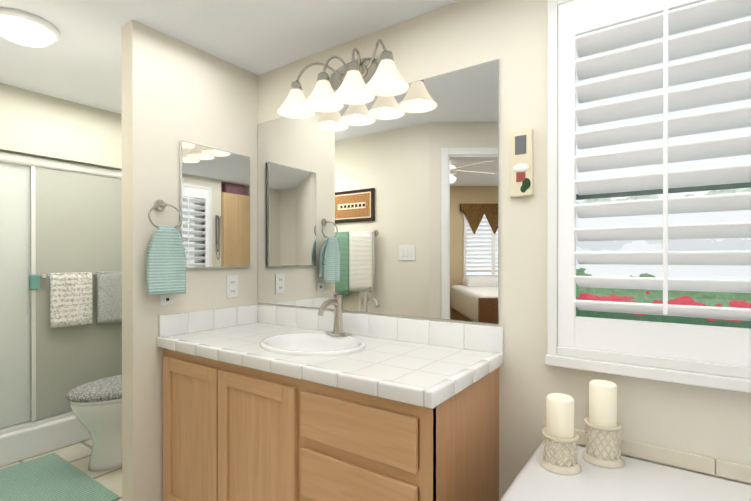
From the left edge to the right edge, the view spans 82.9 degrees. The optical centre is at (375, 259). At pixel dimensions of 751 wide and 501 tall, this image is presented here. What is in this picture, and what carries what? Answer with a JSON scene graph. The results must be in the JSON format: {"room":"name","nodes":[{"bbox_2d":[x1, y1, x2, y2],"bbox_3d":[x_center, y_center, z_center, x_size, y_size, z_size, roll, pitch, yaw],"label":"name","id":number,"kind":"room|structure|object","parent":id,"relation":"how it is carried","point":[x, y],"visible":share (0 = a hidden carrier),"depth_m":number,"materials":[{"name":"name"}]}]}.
{"room":"bathroom","nodes":[
{"label":"bathroom","id":0,"kind":"room"},
{"bbox_2d":[0,439,121,500],"bbox_3d":[-1.031,1.262,1.095,6.100,0.060,3.376,0,0,35],"label":"floor","id":1,"kind":"structure","parent":0,"point":[76,455],"depth_m":2.56,"materials":[{"name":"tile"}]},
{"bbox_2d":[0,415,90,466],"bbox_3d":[-2.484,0.967,2.970,0.970,0.520,1.440,0,0,35],"label":"sill","id":2,"kind":"structure","parent":1,"relation":"on","point":[25,443],"depth_m":2.67,"materials":[{"name":"white"}]},
{"bbox_2d":[0,151,121,434],"bbox_3d":[-2.118,0.197,2.711,0.115,1.700,1.438,0,0,35],"label":"shower door","id":3,"kind":"structure","parent":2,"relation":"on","point":[60,279],"depth_m":2.76,"materials":[{"name":"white glass"}]},
{"bbox_2d":[0,453,119,500],"bbox_3d":[-1.833,1.222,2.190,0.870,0.014,0.585,0,0,35],"label":"bath rug","id":4,"kind":"object","parent":1,"relation":"on","point":[52,477],"visible":0.96,"depth_m":2.31,"materials":[{"name":"green fabric"}]},
{"bbox_2d":[66,375,121,471],"bbox_3d":[-1.522,0.815,2.679,0.460,0.825,0.715,0,0,35],"label":"toilet","id":5,"kind":"object","parent":1,"relation":"on","point":[96,407],"visible":0.35,"depth_m":2.46,"materials":[{"name":"white ceramic"}]},
{"bbox_2d":[157,291,502,500],"bbox_3d":[-0.255,0.684,1.767,1.398,1.092,0.580,0,0,35],"label":"bathroom vanity","id":6,"kind":"object","parent":1,"relation":"on","point":[269,403],"visible":1,"depth_m":1.53,"materials":[{"name":"brown wood"}]},
{"bbox_2d":[260,333,365,355],"bbox_3d":[-0.262,0.412,1.767,0.475,0.147,0.384,0,0,35],"label":"sink basin","id":7,"kind":"object","parent":6,"relation":"in","point":[291,344],"depth_m":1.88,"materials":[{"name":"white ceramic"}]},
{"bbox_2d":[317,291,351,335],"bbox_3d":[-0.199,0.239,1.892,0.156,0.203,0.163,0,0,35],"label":"faucet","id":8,"kind":"object","parent":6,"relation":"on","point":[338,330],"depth_m":1.92,"materials":[{"name":"silver metal"}]},
{"bbox_2d":[499,440,750,500],"bbox_3d":[0.854,0.926,0.618,1.457,0.614,1.198,0,0,35],"label":"bathtub","id":9,"kind":"object","parent":1,"relation":"on","point":[632,479],"visible":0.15,"depth_m":1.19,"materials":[{"name":"white ceramic"}]},
{"bbox_2d":[539,393,580,475],"bbox_3d":[0.565,0.525,1.301,0.118,0.212,0.118,0,0,35],"label":"candle holder","id":10,"kind":"object","parent":9,"relation":"on","point":[560,445],"visible":1,"depth_m":1.27,"materials":[{"name":"beige wax"}]},
{"bbox_2d":[582,380,623,468],"bbox_3d":[0.717,0.510,1.341,0.118,0.243,0.118,0,0,35],"label":"candle holder","id":11,"kind":"object","parent":9,"relation":"on","point":[603,426],"visible":1,"depth_m":1.31,"materials":[{"name":"beige wax"}]},
{"bbox_2d":[0,83,121,169],"bbox_3d":[-2.136,-0.849,2.721,0.120,0.388,1.440,0,0,35],"label":"wall","id":12,"kind":"structure","parent":0,"point":[32,123],"depth_m":2.74,"materials":[{"name":"beige paint"}]},
{"bbox_2d":[121,20,257,500],"bbox_3d":[-0.899,0.094,2.154,0.100,2.270,0.682,0,0,35],"label":"wall","id":13,"kind":"structure","parent":0,"point":[175,91],"depth_m":1.93,"materials":[{"name":"white paint"}]},
{"bbox_2d":[146,200,185,295],"bbox_3d":[-0.947,-0.059,1.916,0.090,0.427,0.179,0,0,35],"label":"towel ring","id":14,"kind":"object","parent":13,"relation":"attached to","point":[166,264],"visible":0.98,"depth_m":1.89,"materials":[{"name":"teal fabric"}]},
{"bbox_2d":[160,294,173,304],"bbox_3d":[-0.964,0.184,1.968,0.007,0.050,0.068,0,0,35],"label":"switch plate","id":15,"kind":"object","parent":13,"relation":"attached to","point":[167,299],"visible":0.83,"depth_m":1.97,"materials":[{"name":"white plastic"}]},
{"bbox_2d":[179,141,249,267],"bbox_3d":[-0.810,-0.261,2.175,0.022,0.604,0.400,0,0,35],"label":"mirror","id":16,"kind":"object","parent":13,"relation":"attached to","point":[214,203],"visible":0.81,"depth_m":2.15,"materials":[{"name":"white"}]},
{"bbox_2d":[226,275,237,297],"bbox_3d":[-0.760,0.144,2.259,0.008,0.118,0.072,0,0,35],"label":"outlet","id":17,"kind":"object","parent":13,"relation":"attached to","point":[231,286],"visible":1,"depth_m":2.25,"materials":[{"name":"white plastic"}]},
{"bbox_2d":[0,0,458,114],"bbox_3d":[-1.031,-1.068,1.088,6.100,0.060,3.376,0,0,35],"label":"ceiling","id":18,"kind":"structure","parent":0,"point":[79,61],"depth_m":1.94,"materials":[{"name":"white paint"}]},
{"bbox_2d":[0,7,59,46],"bbox_3d":[-1.554,-0.999,1.877,0.256,0.082,0.256,0,0,35],"label":"dome ceiling light","id":19,"kind":"object","parent":18,"relation":"attached to","point":[24,28],"visible":1,"depth_m":1.83,"materials":[{"name":"white glass"}]},
{"bbox_2d":[258,0,750,499],"bbox_3d":[0.610,0.096,1.591,3.220,2.270,0.120,0,0,35],"label":"wall","id":20,"kind":"structure","parent":0,"point":[512,37],"depth_m":1.56,"materials":[{"name":"white paint"}]},
{"bbox_2d":[277,39,408,118],"bbox_3d":[-0.153,-0.825,1.911,0.704,0.243,0.230,0,0,35],"label":"sconce","id":21,"kind":"object","parent":20,"relation":"attached to","point":[359,81],"visible":1,"depth_m":1.91,"materials":[{"name":"white glass"}]},
{"bbox_2d":[258,59,498,323],"bbox_3d":[-0.097,-0.258,2.005,1.378,1.005,0.006,0,0,35],"label":"vanity mirror","id":22,"kind":"object","parent":20,"relation":"attached to","point":[383,205],"visible":0.93,"depth_m":1.88,"materials":[{"name":"white mirror"}]},
{"bbox_2d":[510,129,532,196],"bbox_3d":[0.534,-0.351,1.555,0.080,0.240,0.024,0,0,35],"label":"framed picture","id":23,"kind":"object","parent":20,"relation":"attached to","point":[521,163],"visible":1,"depth_m":1.54,"materials":[{"name":"beige"}]},
{"bbox_2d":[543,422,750,483],"bbox_3d":[1.195,0.608,1.106,1.454,0.048,0.010,0,0,35],"label":"trim","id":24,"kind":"structure","parent":20,"relation":"attached to","point":[724,469],"depth_m":1.28,"materials":[{"name":"beige ceramic"}]},
{"bbox_2d":[546,0,750,392],"bbox_3d":[1.174,-0.270,1.171,1.308,1.277,0.164,0,0,35],"label":"window","id":25,"kind":"structure","parent":20,"relation":"attached to","point":[718,376],"depth_m":1.41,"materials":[{"name":"white"}]},
{"bbox_2d":[558,0,750,366],"bbox_3d":[1.139,-0.288,1.120,1.233,1.176,0.093,0,0,35],"label":"window shutters","id":26,"kind":"object","parent":25,"relation":"attached to","point":[588,27],"visible":1,"depth_m":1.31,"materials":[{"name":"white wood"}]},
{"label":"outside","id":27,"kind":"structure","parent":0,"visible":0},
{"bbox_2d":[576,16,750,328],"bbox_3d":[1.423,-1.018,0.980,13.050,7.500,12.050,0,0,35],"label":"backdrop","id":28,"kind":"structure","parent":27,"point":[708,243],"depth_m":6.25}
]}

